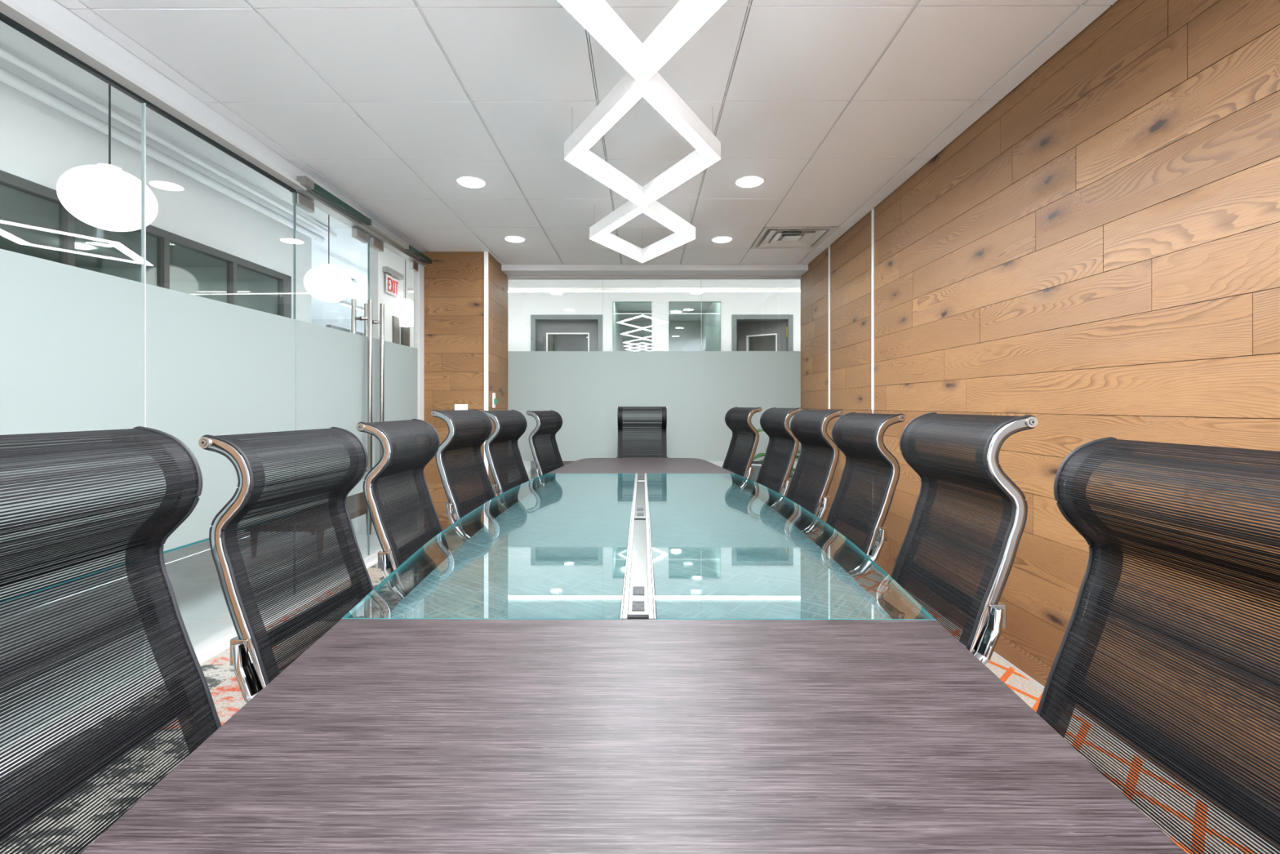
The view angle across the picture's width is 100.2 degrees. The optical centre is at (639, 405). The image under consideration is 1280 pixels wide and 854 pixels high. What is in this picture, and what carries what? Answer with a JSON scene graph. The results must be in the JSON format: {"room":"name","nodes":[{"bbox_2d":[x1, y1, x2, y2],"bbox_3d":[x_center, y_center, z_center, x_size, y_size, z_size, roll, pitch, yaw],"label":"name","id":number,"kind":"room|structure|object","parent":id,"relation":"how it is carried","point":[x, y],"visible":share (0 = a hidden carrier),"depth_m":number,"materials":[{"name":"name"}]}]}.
{"room":"conference room","nodes":[
{"label":"conference room","id":0,"kind":"room"},
{"bbox_2d":[0,184,277,538],"bbox_3d":[-5.441,-0.155,0.825,3.310,2.850,10.200,0,0,0],"label":"wall","id":1,"kind":"structure","parent":0,"point":[29,224],"depth_m":5.38,"materials":[{"name":"grey"}]},
{"bbox_2d":[75,243,91,249],"bbox_3d":[-5.277,-1.493,5.024,0.180,0.012,0.180,0,0,0],"label":"recessed light","id":2,"kind":"object","parent":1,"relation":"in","point":[77,246],"visible":0.57,"depth_m":5.03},
{"bbox_2d":[0,102,295,675],"bbox_3d":[-2.224,-0.072,-0.120,0.016,2.505,6.858,0,0,1],"label":"wall","id":3,"kind":"structure","parent":0,"point":[82,349],"depth_m":2.28,"materials":[{"name":"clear glass"}]},
{"bbox_2d":[0,538,399,777],"bbox_3d":[-2.203,1.198,0.460,0.075,0.045,9.304,0,0,1],"label":"baseboard","id":4,"kind":"structure","parent":3,"relation":"attached to","point":[224,636],"depth_m":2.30,"materials":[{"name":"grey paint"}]},
{"bbox_2d":[0,80,311,617],"bbox_3d":[-3.726,-0.405,0.817,0.120,3.250,10.240,0,0,0],"label":"wall","id":5,"kind":"structure","parent":0,"point":[39,143],"depth_m":4.09,"materials":[{"name":"white paint"}]},
{"bbox_2d":[0,169,291,318],"bbox_3d":[-3.686,-0.510,0.697,0.062,1.660,9.760,0,0,0],"label":"window","id":6,"kind":"structure","parent":5,"relation":"in","point":[66,220],"depth_m":4.10,"materials":[{"name":"grey metal"}]},
{"bbox_2d":[0,20,367,319],"bbox_3d":[-1.632,-1.980,3.908,11.900,0.100,16.200,0,0,0],"label":"ceiling","id":7,"kind":"structure","parent":0,"point":[348,254],"depth_m":4.06,"materials":[{"name":"white paint"}]},
{"bbox_2d":[56,84,158,231],"bbox_3d":[-2.936,-1.451,2.963,0.400,0.958,0.400,0,0,0],"label":"globe lamp","id":8,"kind":"object","parent":7,"relation":"hanging from","point":[103,196],"visible":0.96,"depth_m":2.85,"materials":[{"name":"white glass"}]},
{"bbox_2d":[0,47,337,237],"bbox_3d":[-3.396,-1.870,0.866,0.044,0.043,10.100,0,0,0],"label":"ceiling pipe","id":9,"kind":"object","parent":7,"relation":"attached to","point":[4,54],"visible":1,"depth_m":3.58,"materials":[{"name":"white metal"}]},
{"bbox_2d":[303,214,352,302],"bbox_3d":[-2.927,-1.451,5.034,0.400,0.958,0.400,0,0,0],"label":"globe lamp","id":10,"kind":"object","parent":7,"relation":"hanging from","point":[326,282],"visible":0.99,"depth_m":4.91,"materials":[{"name":"white glass"}]},
{"bbox_2d":[339,300,351,307],"bbox_3d":[-3.828,-1.312,6.900,0.060,0.056,0.246,0,0,0],"label":"linear light","id":11,"kind":"object","parent":7,"relation":"hanging from","point":[348,304],"depth_m":6.93,"materials":[{"name":"grey paint"}]},
{"bbox_2d":[351,280,358,284],"bbox_3d":[-5.162,-1.888,8.224,1.600,0.040,0.140,0,0,0],"label":"recessed light","id":12,"kind":"object","parent":7,"relation":"in","point":[354,282],"visible":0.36,"depth_m":8.23,"materials":[{"name":"grey paint"}]},
{"bbox_2d":[355,305,364,311],"bbox_3d":[-3.827,-1.312,7.258,0.060,0.056,0.189,0,0,0],"label":"linear light","id":13,"kind":"object","parent":7,"relation":"hanging from","point":[358,308],"depth_m":7.27,"materials":[{"name":"grey paint"}]},
{"bbox_2d":[396,259,413,327],"bbox_3d":[-2.919,-1.451,6.663,0.400,0.958,0.400,0,0,0],"label":"globe lamp","id":14,"kind":"object","parent":7,"relation":"hanging from","point":[405,308],"visible":0.53,"depth_m":6.52,"materials":[{"name":"white glass"}]},
{"bbox_2d":[407,287,799,292],"bbox_3d":[0.580,-1.667,6.617,6.900,0.525,0.065,0,0,0],"label":"linear light","id":15,"kind":"object","parent":7,"relation":"hanging from","point":[651,289],"visible":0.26,"depth_m":6.59,"materials":[{"name":"white plastic"}]},
{"bbox_2d":[9,0,419,259],"bbox_3d":[-2.241,-1.639,0.460,0.233,0.583,9.300,0,0,0],"label":"wall","id":16,"kind":"structure","parent":0,"point":[51,12],"depth_m":2.31,"materials":[{"name":"white paint"}]},
{"bbox_2d":[0,12,296,192],"bbox_3d":[-2.233,-1.323,-0.440,0.024,0.016,7.502,0,0,1],"label":"trim","id":17,"kind":"structure","parent":16,"relation":"attached to","point":[3,18],"depth_m":2.25,"materials":[{"name":"black metal"}]},
{"bbox_2d":[0,0,306,190],"bbox_3d":[-2.211,-1.339,-0.440,0.105,0.020,7.504,0,0,1],"label":"trim","id":18,"kind":"structure","parent":16,"relation":"attached to","point":[7,7],"depth_m":2.21,"materials":[{"name":"grey paint"}]},
{"bbox_2d":[292,192,372,594],"bbox_3d":[-2.119,-0.072,3.738,0.157,2.485,0.855,0,0,0],"label":"door","id":19,"kind":"structure","parent":16,"relation":"in","point":[334,366],"depth_m":3.68,"materials":[{"name":"clear glass"}]},
{"bbox_2d":[289,176,431,266],"bbox_3d":[-2.075,-1.357,4.180,0.140,0.076,1.860,0,0,1],"label":"trim","id":20,"kind":"structure","parent":16,"relation":"attached to","point":[390,241],"depth_m":3.90,"materials":[{"name":"grey metal"}]},
{"bbox_2d":[364,236,417,555],"bbox_3d":[-2.112,-0.072,4.593,0.157,2.485,0.845,0,0,0],"label":"door","id":21,"kind":"structure","parent":16,"relation":"in","point":[394,366],"depth_m":4.45,"materials":[{"name":"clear glass"}]},
{"bbox_2d":[413,264,423,420],"bbox_3d":[-2.093,-0.062,5.065,0.062,2.565,0.090,0,0,0],"label":"trim","id":22,"kind":"structure","parent":16,"relation":"attached to","point":[418,276],"depth_m":5.02,"materials":[{"name":"grey paint"}]},
{"bbox_2d":[311,319,400,344],"bbox_3d":[-5.244,-0.380,9.024,4.630,3.200,6.200,0,0,0],"label":"wall","id":23,"kind":"structure","parent":0,"point":[344,323],"depth_m":12.03,"materials":[{"name":"white paint"}]},
{"bbox_2d":[325,324,364,335],"bbox_3d":[-4.958,-0.480,9.223,0.080,1.600,1.400,0,0,0],"label":"window","id":24,"kind":"structure","parent":23,"relation":"in","point":[327,326],"depth_m":8.82,"materials":[{"name":"grey"}]},
{"bbox_2d":[369,246,413,511],"bbox_3d":[-2.979,-0.380,9.014,0.100,3.200,6.000,0,0,0],"label":"wall","id":25,"kind":"structure","parent":0,"point":[378,294],"depth_m":6.21,"materials":[{"name":"white paint"}]},
{"bbox_2d":[382,266,403,297],"bbox_3d":[-2.911,-1.442,6.314,0.070,0.285,0.400,0,0,0],"label":"exit sign","id":26,"kind":"object","parent":25,"relation":"attached to","point":[393,282],"visible":1,"depth_m":6.29,"materials":[{"name":"white paint"}]},
{"bbox_2d":[392,315,409,346],"bbox_3d":[-2.977,-0.860,6.579,0.105,0.400,0.450,0,0,0],"label":"window","id":27,"kind":"structure","parent":25,"relation":"in","point":[405,331],"depth_m":6.51,"materials":[{"name":"grey glass"}]},
{"bbox_2d":[419,251,484,533],"bbox_3d":[-1.809,-0.172,5.138,0.645,2.785,0.061,0,0,0],"label":"wall","id":28,"kind":"structure","parent":0,"point":[454,281],"depth_m":5.11,"materials":[{"name":"brown wood"}]},
{"bbox_2d":[454,404,467,409],"bbox_3d":[-1.704,0.035,5.101,0.125,0.089,0.010,0,0,0],"label":"switch plate","id":29,"kind":"object","parent":28,"relation":"attached to","point":[457,406],"visible":0.56,"depth_m":5.10,"materials":[{"name":"white plastic"}]},
{"bbox_2d":[484,251,488,474],"bbox_3d":[-1.467,-0.122,5.103,0.040,2.685,0.017,0,0,0],"label":"trim","id":30,"kind":"structure","parent":28,"relation":"attached to","point":[486,253],"depth_m":5.09,"materials":[{"name":"white"}]},
{"bbox_2d":[481,252,507,512],"bbox_3d":[-1.476,-0.172,5.482,0.061,2.785,0.750,0,0,0],"label":"wall","id":31,"kind":"structure","parent":0,"point":[497,279],"depth_m":5.40,"materials":[{"name":"brown wood"}]},
{"bbox_2d":[492,392,497,407],"bbox_3d":[-1.429,-0.048,5.277,0.034,0.145,0.070,0,0,0],"label":"wall switch","id":32,"kind":"object","parent":31,"relation":"attached to","point":[494,399],"visible":1,"depth_m":5.26,"materials":[{"name":"white plastic"}]},
{"bbox_2d":[55,0,1117,264],"bbox_3d":[-0.199,-1.475,0.691,3.842,0.021,9.773,0,0,0],"label":"ceiling","id":33,"kind":"structure","parent":0,"point":[527,73],"depth_m":2.56,"materials":[{"name":"white tile"}]},
{"bbox_2d":[456,176,485,188],"bbox_3d":[-1.109,-1.464,3.515,0.184,0.010,0.184,0,0,0],"label":"recessed light","id":34,"kind":"object","parent":33,"relation":"in","point":[472,182],"visible":1,"depth_m":3.50,"materials":[{"name":"white"}]},
{"bbox_2d":[503,235,525,242],"bbox_3d":[-1.103,-1.464,4.715,0.184,0.010,0.184,0,0,0],"label":"recessed light","id":35,"kind":"object","parent":33,"relation":"in","point":[509,238],"visible":1,"depth_m":4.70,"materials":[{"name":"white"}]},
{"bbox_2d":[72,0,1113,264],"bbox_3d":[-0.189,-1.516,0.701,3.936,0.097,9.800,0,0,0],"label":"grid","id":36,"kind":"object","parent":33,"relation":"attached to","point":[415,1],"visible":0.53,"depth_m":2.48,"materials":[{"name":"silver metal"}]},
{"bbox_2d":[750,226,837,248],"bbox_3d":[1.329,-1.491,4.707,0.596,0.060,0.596,0,0,0],"label":"air vent","id":37,"kind":"object","parent":36,"relation":"attached to","point":[771,237],"visible":0.97,"depth_m":4.72,"materials":[{"name":"silver metal"}]},
{"bbox_2d":[557,0,726,262],"bbox_3d":[0.009,-1.336,2.002,0.770,0.258,5.075,0,0,0],"label":"pendant lamp","id":38,"kind":"object","parent":33,"relation":"hanging from","point":[642,61],"visible":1,"depth_m":2.28,"materials":[{"name":"white metal"}]},
{"bbox_2d":[557,0,726,84],"bbox_3d":[0.006,-1.209,1.375,0.657,0.004,1.121,0,0,-30],"label":"diffuser","id":39,"kind":"object","parent":38,"relation":"attached to","point":[642,70],"depth_m":1.75,"materials":[{"name":"white plastic"}]},
{"bbox_2d":[564,79,719,207],"bbox_3d":[0.012,-1.209,2.629,0.657,0.004,1.121,0,0,-30],"label":"diffuser","id":40,"kind":"object","parent":38,"relation":"attached to","point":[646,88],"depth_m":2.45,"materials":[{"name":"white plastic"}]},
{"bbox_2d":[590,205,694,262],"bbox_3d":[0.018,-1.209,3.883,0.657,0.004,1.121,0,0,-30],"label":"diffuser","id":41,"kind":"object","parent":38,"relation":"attached to","point":[597,236],"depth_m":3.77,"materials":[{"name":"white plastic"}]},
{"bbox_2d":[711,235,732,243],"bbox_3d":[0.724,-1.464,4.727,0.184,0.010,0.184,0,0,0],"label":"recessed light","id":42,"kind":"object","parent":33,"relation":"in","point":[720,239],"visible":1,"depth_m":4.71,"materials":[{"name":"white"}]},
{"bbox_2d":[735,175,764,187],"bbox_3d":[0.718,-1.464,3.507,0.184,0.010,0.184,0,0,0],"label":"recessed light","id":43,"kind":"object","parent":33,"relation":"in","point":[748,181],"visible":1,"depth_m":3.49,"materials":[{"name":"white"}]},
{"bbox_2d":[0,511,1271,853],"bbox_3d":[0.273,1.245,1.624,7.870,0.050,11.650,0,0,0],"label":"floor","id":44,"kind":"structure","parent":0,"point":[228,698],"depth_m":2.45,"materials":[{"name":"carpet"}]},
{"bbox_2d":[0,426,222,853],"bbox_3d":[-0.611,0.630,0.832,0.731,1.179,0.593,0,0,-2],"label":"office chair","id":45,"kind":"object","parent":44,"relation":"on","point":[143,533],"visible":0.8,"depth_m":0.86,"materials":[{"name":"black fabric"}]},
{"bbox_2d":[198,426,385,702],"bbox_3d":[-0.676,0.645,1.513,0.731,1.149,0.593,0,0,5],"label":"office chair","id":46,"kind":"object","parent":44,"relation":"on","point":[252,658],"visible":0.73,"depth_m":1.42,"materials":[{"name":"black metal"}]},
{"bbox_2d":[244,492,372,558],"bbox_3d":[-2.829,0.990,4.663,0.640,0.460,0.900,0,0,0],"label":"bench","id":47,"kind":"object","parent":44,"relation":"on","point":[357,505],"visible":0.17,"depth_m":4.31,"materials":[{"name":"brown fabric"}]},
{"bbox_2d":[356,418,451,600],"bbox_3d":[-0.700,0.641,2.262,0.731,1.157,0.593,0,0,0],"label":"office chair","id":48,"kind":"object","parent":44,"relation":"on","point":[408,446],"visible":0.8,"depth_m":2.15,"materials":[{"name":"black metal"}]},
{"bbox_2d":[431,408,502,542],"bbox_3d":[-0.707,0.622,3.026,0.731,1.195,0.593,0,0,8],"label":"office chair","id":49,"kind":"object","parent":44,"relation":"on","point":[468,429],"visible":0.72,"depth_m":2.98,"materials":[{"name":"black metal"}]},
{"bbox_2d":[481,409,529,511],"bbox_3d":[-0.652,0.626,3.738,0.731,1.186,0.593,0,0,10],"label":"office chair","id":50,"kind":"object","parent":44,"relation":"on","point":[502,451],"visible":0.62,"depth_m":3.69,"materials":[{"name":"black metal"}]},
{"bbox_2d":[525,409,564,477],"bbox_3d":[-0.550,0.632,4.692,0.731,1.174,0.593,0,0,15],"label":"office chair","id":51,"kind":"object","parent":44,"relation":"on","point":[546,455],"visible":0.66,"depth_m":4.67,"materials":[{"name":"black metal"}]},
{"bbox_2d":[80,457,1186,853],"bbox_3d":[0.001,0.849,2.480,1.530,0.741,4.800,0,0,0],"label":"conference table","id":52,"kind":"object","parent":44,"relation":"on","point":[633,655],"visible":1,"depth_m":0.82,"materials":[{"name":"grey laminate"}]},
{"bbox_2d":[632,586,644,595],"bbox_3d":[-0.004,0.481,1.388,0.030,0.004,0.060,0,0,0],"label":"power outlet","id":53,"kind":"object","parent":52,"relation":"attached to","point":[637,590],"depth_m":1.38,"materials":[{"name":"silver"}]},
{"bbox_2d":[631,600,644,610],"bbox_3d":[-0.004,0.481,1.283,0.030,0.004,0.060,0,0,0],"label":"power outlet","id":54,"kind":"object","parent":52,"relation":"attached to","point":[636,605],"depth_m":1.28,"materials":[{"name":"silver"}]},
{"bbox_2d":[636,512,643,515],"bbox_3d":[0.001,0.481,2.360,0.030,0.004,0.060,0,0,0],"label":"power outlet","id":55,"kind":"object","parent":52,"relation":"attached to","point":[637,513],"depth_m":2.35,"materials":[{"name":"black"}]},
{"bbox_2d":[616,406,668,457],"bbox_3d":[0.043,0.615,4.924,0.593,1.210,0.731,0,0,0],"label":"office chair","id":56,"kind":"object","parent":44,"relation":"on","point":[663,454],"visible":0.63,"depth_m":5.20,"materials":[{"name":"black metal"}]},
{"bbox_2d":[722,406,762,479],"bbox_3d":[0.607,0.618,4.546,0.731,1.204,0.593,0,0,-13],"label":"office chair","id":57,"kind":"object","parent":44,"relation":"on","point":[744,440],"visible":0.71,"depth_m":4.56,"materials":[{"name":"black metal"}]},
{"bbox_2d":[752,428,800,511],"bbox_3d":[1.443,0.730,5.477,0.519,0.979,0.492,0,0,36],"label":"potted plant","id":58,"kind":"object","parent":44,"relation":"on","point":[759,455],"visible":0.12,"depth_m":5.51,"materials":[{"name":"green plant"}]},
{"bbox_2d":[755,407,802,496],"bbox_3d":[0.727,0.618,3.827,0.731,1.203,0.593,0,0,-7],"label":"office chair","id":59,"kind":"object","parent":44,"relation":"on","point":[775,471],"visible":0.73,"depth_m":3.81,"materials":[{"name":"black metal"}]},
{"bbox_2d":[776,408,843,534],"bbox_3d":[0.766,0.622,3.188,0.731,1.195,0.593,0,0,-4],"label":"office chair","id":60,"kind":"object","parent":44,"relation":"on","point":[811,479],"visible":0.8,"depth_m":3.14,"materials":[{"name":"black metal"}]},
{"bbox_2d":[813,412,905,577],"bbox_3d":[0.772,0.627,2.499,0.731,1.184,0.593,0,0,-2],"label":"office chair","id":61,"kind":"object","parent":44,"relation":"on","point":[859,436],"visible":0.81,"depth_m":2.45,"materials":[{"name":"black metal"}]},
{"bbox_2d":[875,412,1037,665],"bbox_3d":[0.663,0.622,1.594,0.731,1.195,0.593,0,0,1],"label":"office chair","id":62,"kind":"object","parent":44,"relation":"on","point":[983,475],"visible":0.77,"depth_m":1.52,"materials":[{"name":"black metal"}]},
{"bbox_2d":[1035,436,1279,853],"bbox_3d":[0.638,0.643,0.875,0.731,1.153,0.593,0,0,1],"label":"office chair","id":63,"kind":"object","parent":44,"relation":"on","point":[1108,536],"visible":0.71,"depth_m":0.90,"materials":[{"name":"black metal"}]},
{"bbox_2d":[507,279,799,479],"bbox_3d":[0.699,-0.380,7.467,7.270,3.200,0.140,0,0,0],"label":"wall","id":64,"kind":"structure","parent":0,"point":[521,305],"depth_m":7.40,"materials":[{"name":"white paint"}]},
{"bbox_2d":[530,314,602,479],"bbox_3d":[-1.012,-0.015,7.472,0.994,2.470,0.165,0,0,0],"label":"door","id":65,"kind":"structure","parent":64,"relation":"in","point":[540,331],"depth_m":7.50,"materials":[{"name":"grey"}]},
{"bbox_2d":[610,299,653,351],"bbox_3d":[-0.109,-0.570,7.420,0.602,1.780,0.062,0,0,0],"label":"window","id":66,"kind":"structure","parent":64,"relation":"in","point":[611,300],"depth_m":7.39,"materials":[{"name":"white paint"}]},
{"bbox_2d":[666,299,723,351],"bbox_3d":[0.757,-0.570,7.416,0.783,1.780,0.062,0,0,0],"label":"window frame","id":67,"kind":"structure","parent":64,"relation":"in","point":[721,301],"depth_m":7.39,"materials":[{"name":"white paint"}]},
{"bbox_2d":[731,314,793,481],"bbox_3d":[1.691,-0.015,7.643,0.843,2.470,0.531,0,0,0],"label":"door","id":68,"kind":"structure","parent":64,"relation":"in","point":[783,331],"depth_m":7.53,"materials":[{"name":"grey"}]},
{"bbox_2d":[507,278,800,461],"bbox_3d":[0.154,-0.105,5.848,3.194,2.570,0.016,0,0,0],"label":"wall","id":69,"kind":"structure","parent":0,"point":[697,389],"depth_m":5.84,"materials":[{"name":"clear glass"}]},
{"bbox_2d":[501,263,808,275],"bbox_3d":[0.149,-1.667,5.764,3.246,0.525,0.370,0,0,0],"label":"wall","id":70,"kind":"structure","parent":0,"point":[739,269],"depth_m":5.59,"materials":[{"name":"white paint"}]},
{"bbox_2d":[506,275,801,279],"bbox_3d":[0.150,-1.393,5.849,3.246,0.026,0.060,0,0,0],"label":"trim","id":71,"kind":"structure","parent":70,"relation":"attached to","point":[509,277],"depth_m":5.82,"materials":[{"name":"grey paint"}]},
{"bbox_2d":[537,302,785,465],"bbox_3d":[1.193,-0.255,9.315,6.100,3.050,3.560,0,0,0],"label":"wall","id":72,"kind":"structure","parent":0,"point":[696,327],"depth_m":10.99,"materials":[{"name":"grey"}]},
{"bbox_2d":[800,279,800,351],"bbox_3d":[3.340,-0.380,6.064,3.254,3.200,1.468,0,0,-33],"label":"wall","id":73,"kind":"structure","parent":0,"point":[800,279],"depth_m":5.92,"materials":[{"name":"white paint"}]},
{"bbox_2d":[800,0,1279,848],"bbox_3d":[1.759,-0.203,0.817,0.061,2.845,10.050,0,0,0],"label":"wall","id":74,"kind":"structure","parent":0,"point":[1095,255],"depth_m":2.07,"materials":[{"name":"brown wood"}]},
{"bbox_2d":[828,245,831,408],"bbox_3d":[1.748,-0.715,4.934,0.010,1.500,0.035,0,0,0],"label":"trim","id":75,"kind":"structure","parent":74,"relation":"attached to","point":[829,389],"depth_m":4.92,"materials":[{"name":"white metal"}]},
{"bbox_2d":[871,208,874,409],"bbox_3d":[1.743,-0.715,4.003,0.010,1.500,0.033,0,0,0],"label":"trim","id":76,"kind":"structure","parent":74,"relation":"attached to","point":[873,210],"depth_m":3.99,"materials":[{"name":"white metal"}]},
{"bbox_2d":[816,527,1279,853],"bbox_3d":[1.726,1.214,0.817,0.008,0.012,10.050,0,0,0],"label":"baseboard","id":77,"kind":"structure","parent":74,"relation":"attached to","point":[994,653],"depth_m":2.04,"materials":[{"name":"grey paint"}]},
{"bbox_3d":[-1.007,-0.380,-4.255,5.626,3.200,0.120,0,0,0],"label":"wall","id":78,"kind":"structure","parent":0,"visible":0},
{"bbox_2d":[0,66,324,242],"bbox_3d":[-3.546,-1.830,0.866,0.070,0.068,10.100,0,0,0],"label":"ceiling pipe","id":79,"kind":"object","parent":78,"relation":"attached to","point":[7,77],"visible":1,"depth_m":3.69,"materials":[{"name":"white metal"}]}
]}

